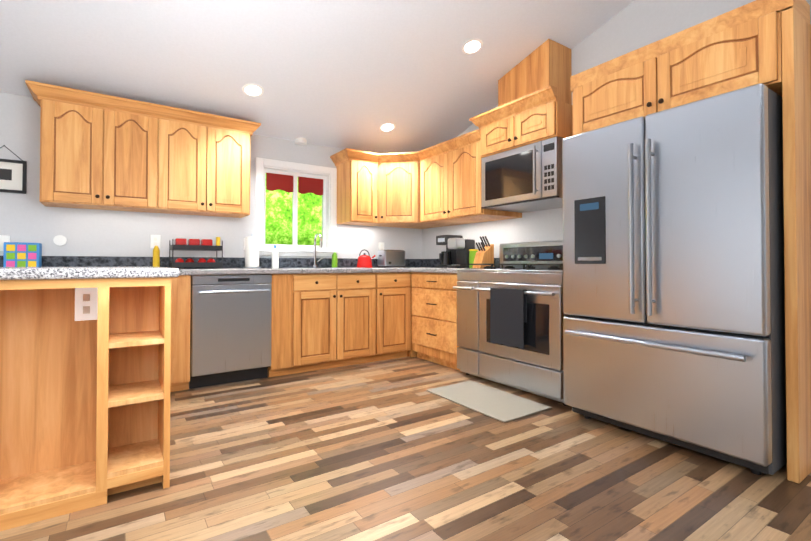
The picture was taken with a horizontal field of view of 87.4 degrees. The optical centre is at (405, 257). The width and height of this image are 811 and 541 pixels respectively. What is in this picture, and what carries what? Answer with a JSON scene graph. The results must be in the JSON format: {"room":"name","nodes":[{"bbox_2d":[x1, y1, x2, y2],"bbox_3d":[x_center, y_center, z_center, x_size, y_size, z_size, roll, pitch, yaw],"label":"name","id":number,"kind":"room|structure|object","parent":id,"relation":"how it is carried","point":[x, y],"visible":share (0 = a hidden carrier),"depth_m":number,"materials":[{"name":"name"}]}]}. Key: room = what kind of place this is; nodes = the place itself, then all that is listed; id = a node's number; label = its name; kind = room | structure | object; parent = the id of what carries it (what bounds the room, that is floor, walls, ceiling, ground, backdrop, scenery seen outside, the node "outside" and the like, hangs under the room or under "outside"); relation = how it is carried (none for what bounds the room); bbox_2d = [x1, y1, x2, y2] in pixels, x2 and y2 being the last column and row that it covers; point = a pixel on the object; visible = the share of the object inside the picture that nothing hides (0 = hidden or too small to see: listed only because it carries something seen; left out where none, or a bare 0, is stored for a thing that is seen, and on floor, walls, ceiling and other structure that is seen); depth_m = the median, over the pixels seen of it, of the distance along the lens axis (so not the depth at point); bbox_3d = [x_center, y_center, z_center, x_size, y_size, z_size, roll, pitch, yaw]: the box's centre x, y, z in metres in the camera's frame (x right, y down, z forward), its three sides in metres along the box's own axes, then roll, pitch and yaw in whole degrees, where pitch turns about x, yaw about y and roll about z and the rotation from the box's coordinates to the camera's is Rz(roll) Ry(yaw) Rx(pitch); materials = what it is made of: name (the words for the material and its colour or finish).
{"room":"kitchen","nodes":[
{"label":"kitchen","id":0,"kind":"room"},
{"bbox_2d":[0,92,421,268],"bbox_3d":[-2.491,-1.082,3.480,6.840,4.200,0.150,1,-1,-34],"label":"wall","id":1,"kind":"structure","parent":0,"point":[28,217],"depth_m":3.51,"materials":[{"name":"paint"}]},
{"bbox_2d":[0,235,9,250],"bbox_3d":[-2.940,-0.107,3.061,0.128,0.115,0.009,1,-1,-34],"label":"electrical outlet plate","id":2,"kind":"object","parent":1,"relation":"attached to","point":[4,238],"visible":0.61,"depth_m":3.08,"materials":[{"name":"white plastic"}]},
{"bbox_2d":[0,145,26,193],"bbox_3d":[-2.912,-0.649,3.077,0.245,0.344,0.019,1,-1,-34],"label":"picture frame","id":3,"kind":"object","parent":1,"relation":"attached to","point":[13,176],"visible":1,"depth_m":3.10,"materials":[{"name":"black plastic"}]},
{"bbox_2d":[53,235,66,245],"bbox_3d":[-2.644,-0.135,3.249,0.080,0.080,0.034,1,-1,-34],"label":"outlet","id":4,"kind":"object","parent":1,"relation":"attached to","point":[60,240],"visible":0.94,"depth_m":3.24,"materials":[{"name":"white plastic"}]},
{"bbox_2d":[37,82,168,212],"bbox_3d":[-2.310,-0.793,3.300,0.779,0.808,0.337,1,-1,-34],"label":"upper cabinet","id":5,"kind":"object","parent":1,"relation":"attached to","point":[98,151],"depth_m":3.14,"materials":[{"name":"brown wood"}]},
{"bbox_2d":[150,235,159,247],"bbox_3d":[-2.132,-0.140,3.616,0.075,0.115,0.009,1,-1,-34],"label":"electrical outlet plate","id":6,"kind":"object","parent":1,"relation":"attached to","point":[154,240],"visible":0.94,"depth_m":3.61,"materials":[{"name":"white plastic"}]},
{"bbox_2d":[165,108,252,217],"bbox_3d":[-1.781,-0.788,3.662,0.779,0.808,0.337,1,-1,-34],"label":"upper cabinet","id":7,"kind":"object","parent":1,"relation":"attached to","point":[209,155],"depth_m":3.56,"materials":[{"name":"brown wood"}]},
{"bbox_2d":[255,157,338,255],"bbox_3d":[-1.119,-0.494,4.362,0.880,0.950,0.153,1,-1,-34],"label":"window","id":8,"kind":"structure","parent":1,"relation":"in","point":[294,219],"depth_m":4.38,"materials":[{"name":"white"}]},
{"bbox_2d":[266,173,322,195],"bbox_3d":[-1.135,-0.758,4.390,0.604,0.177,0.008,1,-1,-34],"label":"window valance","id":9,"kind":"object","parent":8,"relation":"attached to","point":[285,183],"visible":0.94,"depth_m":4.36,"materials":[{"name":"red fabric"}]},
{"bbox_2d":[334,149,373,225],"bbox_3d":[-0.474,-0.729,4.521,0.389,0.724,0.397,1,-1,-34],"label":"upper cabinet","id":10,"kind":"object","parent":1,"relation":"attached to","point":[355,168],"depth_m":4.39,"materials":[{"name":"brown wood"}]},
{"bbox_2d":[379,242,383,249],"bbox_3d":[-0.276,-0.122,4.888,0.075,0.115,0.009,1,-1,-34],"label":"electrical outlet plate","id":11,"kind":"object","parent":1,"relation":"attached to","point":[381,245],"visible":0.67,"depth_m":4.88,"materials":[{"name":"white plastic"}]},
{"bbox_2d":[370,152,452,228],"bbox_3d":[0.039,-0.726,4.675,0.903,0.724,0.724,1,-1,-34],"label":"upper cabinet","id":12,"kind":"object","parent":1,"relation":"attached to","point":[395,174],"depth_m":4.44,"materials":[{"name":"brown wood"}]},
{"bbox_2d":[0,0,634,152],"bbox_3d":[-0.379,-2.256,0.416,6.840,2.127,7.720,1,-1,-34],"label":"ceiling","id":13,"kind":"structure","parent":0,"point":[349,74],"depth_m":3.15,"materials":[{"name":"paint"}]},
{"bbox_2d":[242,84,263,96],"bbox_3d":[-1.245,-1.383,3.466,0.170,0.076,0.173,1,-1,-34],"label":"recessed light","id":14,"kind":"object","parent":13,"relation":"in","point":[253,90],"visible":0.77,"depth_m":3.46,"materials":[{"name":"white"}]},
{"bbox_2d":[295,137,306,144],"bbox_3d":[-1.068,-1.191,4.327,0.120,0.055,0.120,1,-1,-34],"label":"smoke detector","id":15,"kind":"object","parent":13,"relation":"attached to","point":[300,141],"visible":0.83,"depth_m":4.28,"materials":[{"name":"white plastic"}]},
{"bbox_2d":[379,123,395,131],"bbox_3d":[-0.186,-1.344,4.317,0.170,0.076,0.173,1,-1,-34],"label":"recessed light","id":16,"kind":"object","parent":13,"relation":"in","point":[386,127],"visible":0.83,"depth_m":4.31,"materials":[{"name":"white"}]},
{"bbox_2d":[461,39,482,53],"bbox_3d":[0.522,-1.674,3.334,0.170,0.076,0.173,1,-1,-34],"label":"recessed light","id":17,"kind":"object","parent":13,"relation":"in","point":[471,46],"visible":0.88,"depth_m":3.32,"materials":[{"name":"white"}]},
{"bbox_2d":[0,356,810,540],"bbox_3d":[-0.379,1.025,0.370,6.840,0.100,7.720,1,-1,-34],"label":"floor","id":18,"kind":"structure","parent":0,"point":[389,450],"depth_m":1.92,"materials":[{"name":"laminate"}]},
{"bbox_2d":[0,289,107,504],"bbox_3d":[-1.975,0.546,2.244,0.639,0.910,1.142,1,-1,-34],"label":"panel","id":19,"kind":"object","parent":18,"relation":"on","point":[84,414],"depth_m":1.82,"materials":[{"name":"brown wood"}]},
{"bbox_2d":[0,277,170,288],"bbox_3d":[-1.473,0.102,1.731,0.880,0.035,0.300,1,-1,-34],"label":"trim","id":20,"kind":"structure","parent":19,"relation":"on","point":[100,283],"depth_m":1.69,"materials":[{"name":"wood"}]},
{"bbox_2d":[75,288,97,320],"bbox_3d":[-1.441,0.207,1.917,0.084,0.150,0.008,1,-1,-34],"label":"outlet","id":21,"kind":"object","parent":19,"relation":"attached to","point":[86,303],"visible":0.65,"depth_m":1.91,"materials":[{"name":"white plastic"}]},
{"bbox_2d":[0,264,191,279],"bbox_3d":[-1.778,0.082,2.194,0.960,0.067,1.470,1,-1,-34],"label":"countertop","id":22,"kind":"structure","parent":19,"relation":"on","point":[72,267],"depth_m":1.72,"materials":[{"name":"grey stone"}]},
{"bbox_2d":[108,285,167,476],"bbox_3d":[-1.612,0.550,2.493,0.241,0.910,1.142,1,-1,-34],"label":"shelf","id":23,"kind":"object","parent":18,"relation":"on","point":[137,318],"depth_m":1.98,"materials":[{"name":"brown wood"}]},
{"bbox_2d":[170,275,190,391],"bbox_3d":[-1.918,0.576,3.400,0.272,0.884,0.584,1,-1,-34],"label":"base cabinet","id":24,"kind":"object","parent":18,"relation":"on","point":[180,285],"depth_m":3.20,"materials":[{"name":"brown wood"}]},
{"bbox_2d":[0,256,407,274],"bbox_3d":[-1.192,0.066,3.874,3.826,0.145,0.636,1,-1,-34],"label":"countertop","id":25,"kind":"structure","parent":24,"relation":"on","point":[231,265],"depth_m":3.73,"materials":[{"name":"grey stone"}]},
{"bbox_2d":[3,242,41,266],"bbox_3d":[-2.736,-0.014,3.036,0.190,0.190,0.122,1,-1,-34],"label":"tissue box","id":26,"kind":"object","parent":25,"relation":"on","point":[17,254],"visible":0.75,"depth_m":2.99,"materials":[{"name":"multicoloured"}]},
{"bbox_2d":[153,246,159,266],"bbox_3d":[-2.067,-0.007,3.519,0.050,0.190,0.050,1,-1,-34],"label":"bottle","id":27,"kind":"object","parent":25,"relation":"on","point":[156,256],"visible":0.81,"depth_m":3.50,"materials":[{"name":"yellow plastic"}]},
{"bbox_2d":[169,237,222,267],"bbox_3d":[-1.794,-0.045,3.634,0.381,0.270,0.242,1,-1,-34],"label":"rack","id":28,"kind":"object","parent":25,"relation":"on","point":[195,245],"visible":0.98,"depth_m":3.57,"materials":[{"name":"black plastic"}]},
{"bbox_2d":[244,234,260,267],"bbox_3d":[-1.426,-0.066,3.947,0.148,0.320,0.150,1,-1,-34],"label":"paper towel roll","id":29,"kind":"object","parent":25,"relation":"on","point":[251,251],"visible":1,"depth_m":3.90,"materials":[{"name":"white paper"}]},
{"bbox_2d":[272,245,278,267],"bbox_3d":[-1.265,-0.014,4.118,0.062,0.220,0.064,1,-1,-34],"label":"soap bottle","id":30,"kind":"object","parent":25,"relation":"on","point":[275,258],"visible":1,"depth_m":4.09,"materials":[{"name":"white plastic"}]},
{"bbox_2d":[312,233,322,267],"bbox_3d":[-0.865,-0.079,4.316,0.115,0.356,0.189,1,-1,-34],"label":"faucet","id":31,"kind":"object","parent":25,"relation":"on","point":[320,246],"visible":0.92,"depth_m":4.34,"materials":[{"name":"silver metal"}]},
{"bbox_2d":[332,249,336,267],"bbox_3d":[-0.748,0.003,4.478,0.059,0.197,0.060,1,-1,-34],"label":"soap bottle","id":32,"kind":"object","parent":25,"relation":"on","point":[334,259],"visible":0.81,"depth_m":4.45,"materials":[{"name":"green plastic"}]},
{"bbox_2d":[357,249,374,267],"bbox_3d":[-0.417,0.005,4.553,0.218,0.196,0.170,1,-1,-34],"label":"kettle","id":33,"kind":"object","parent":25,"relation":"on","point":[364,260],"visible":0.96,"depth_m":4.48,"materials":[{"name":"red metal"}]},
{"bbox_2d":[377,250,404,267],"bbox_3d":[-0.157,0.008,4.657,0.282,0.192,0.182,1,-1,-34],"label":"toaster","id":34,"kind":"object","parent":25,"relation":"on","point":[391,258],"visible":1,"depth_m":4.59,"materials":[{"name":"silver metal"}]},
{"bbox_2d":[189,274,271,388],"bbox_3d":[-1.523,0.580,3.606,0.601,0.881,0.658,1,-1,-34],"label":"dishwasher","id":35,"kind":"object","parent":18,"relation":"on","point":[230,330],"visible":0.98,"depth_m":3.37,"materials":[{"name":"silver metal"}]},
{"bbox_2d":[270,273,385,374],"bbox_3d":[-0.770,0.587,4.174,0.916,0.884,0.605,1,-1,-34],"label":"base cabinet","id":36,"kind":"object","parent":18,"relation":"on","point":[320,321],"depth_m":3.86,"materials":[{"name":"brown wood"}]},
{"bbox_2d":[386,272,413,359],"bbox_3d":[-0.312,0.591,4.488,0.501,0.884,0.605,1,-1,-34],"label":"base cabinet","id":37,"kind":"object","parent":18,"relation":"on","point":[398,284],"depth_m":4.30,"materials":[{"name":"brown wood"}]},
{"bbox_2d":[411,272,459,370],"bbox_3d":[0.502,0.587,4.214,0.639,0.883,0.757,1,-1,-34],"label":"base cabinet","id":38,"kind":"object","parent":18,"relation":"on","point":[434,317],"visible":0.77,"depth_m":4.04,"materials":[{"name":"brown wood"}]},
{"bbox_2d":[408,258,499,273],"bbox_3d":[0.507,0.071,4.208,0.646,0.145,0.731,1,-1,-34],"label":"countertop","id":39,"kind":"structure","parent":38,"relation":"on","point":[414,265],"depth_m":4.32,"materials":[{"name":"grey stone"}]},
{"bbox_2d":[436,235,462,267],"bbox_3d":[0.458,-0.068,4.506,0.240,0.340,0.190,1,-1,-34],"label":"coffee maker","id":40,"kind":"object","parent":39,"relation":"on","point":[447,257],"visible":0.67,"depth_m":4.45,"materials":[{"name":"black plastic"}]},
{"bbox_2d":[447,238,474,267],"bbox_3d":[0.568,-0.051,4.345,0.260,0.300,0.150,1,-1,-34],"label":"pod coffee maker","id":41,"kind":"object","parent":39,"relation":"on","point":[462,246],"visible":0.92,"depth_m":4.29,"materials":[{"name":"black plastic"}]},
{"bbox_2d":[469,249,478,267],"bbox_3d":[0.683,0.006,4.247,0.094,0.185,0.094,1,-1,-34],"label":"canister","id":42,"kind":"object","parent":39,"relation":"on","point":[472,253],"visible":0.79,"depth_m":4.21,"materials":[{"name":"green plastic"}]},
{"bbox_2d":[472,236,493,267],"bbox_3d":[0.744,-0.058,4.071,0.180,0.307,0.110,1,-1,-34],"label":"knife block","id":43,"kind":"object","parent":39,"relation":"on","point":[484,254],"visible":0.98,"depth_m":4.05,"materials":[{"name":"brown wood"}]},
{"bbox_2d":[426,380,551,422],"bbox_3d":[0.568,1.006,3.038,0.460,0.011,0.790,1,-1,-34],"label":"mat","id":44,"kind":"object","parent":18,"relation":"on","point":[499,405],"visible":0.98,"depth_m":2.98,"materials":[{"name":"beige fabric"}]},
{"bbox_2d":[453,241,570,405],"bbox_3d":[0.976,0.437,3.432,0.692,1.161,1.059,1,-1,-34],"label":"range","id":45,"kind":"object","parent":18,"relation":"on","point":[535,271],"visible":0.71,"depth_m":3.24,"materials":[{"name":"silver metal"}]},
{"bbox_2d":[490,288,526,349],"bbox_3d":[0.762,0.442,3.153,0.042,0.428,0.320,1,-1,-34],"label":"towel","id":46,"kind":"object","parent":45,"relation":"hanging from","point":[508,312],"visible":0.94,"depth_m":3.12,"materials":[{"name":"grey fabric"}]},
{"bbox_2d":[562,83,786,474],"bbox_3d":[1.563,0.122,2.454,0.834,1.765,1.012,1,-1,-34],"label":"refrigerator","id":47,"kind":"object","parent":18,"relation":"on","point":[673,279],"visible":1,"depth_m":2.10,"materials":[{"name":"grey metal"}]},
{"bbox_2d":[571,0,810,483],"bbox_3d":[1.654,-0.104,2.509,0.677,2.218,1.124,1,-1,-34],"label":"tall cabinet","id":48,"kind":"object","parent":18,"relation":"on","point":[767,43],"visible":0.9,"depth_m":2.00,"materials":[{"name":"brown wood"}]},
{"bbox_2d":[422,0,810,258],"bbox_3d":[2.395,-1.100,2.180,0.150,4.200,7.520,1,-1,-34],"label":"wall","id":49,"kind":"structure","parent":0,"point":[635,25],"depth_m":3.31,"materials":[{"name":"paint"}]},
{"bbox_2d":[418,129,521,224],"bbox_3d":[0.573,-0.733,4.183,0.577,0.724,0.965,1,-1,-34],"label":"upper cabinet","id":50,"kind":"object","parent":49,"relation":"attached to","point":[437,185],"depth_m":3.99,"materials":[{"name":"brown wood"}]},
{"bbox_2d":[469,85,572,157],"bbox_3d":[1.034,-1.038,3.497,0.598,0.343,0.832,1,-1,-34],"label":"upper cabinet","id":51,"kind":"object","parent":49,"relation":"attached to","point":[539,115],"visible":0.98,"depth_m":3.23,"materials":[{"name":"brown wood"}]},
{"bbox_2d":[481,137,562,212],"bbox_3d":[1.062,-0.644,3.466,0.581,0.435,0.754,1,-1,-34],"label":"over-the-range microwave","id":52,"kind":"object","parent":51,"relation":"attached to","point":[526,178],"visible":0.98,"depth_m":3.29,"materials":[{"name":"silver metal"}]},
{"bbox_2d":[498,39,571,106],"bbox_3d":[1.105,-1.472,3.666,0.296,0.527,0.540,1,-1,-34],"label":"duct","id":53,"kind":"object","parent":51,"relation":"on","point":[546,63],"visible":0.5,"depth_m":3.48,"materials":[{"name":"brown wood"}]}
]}

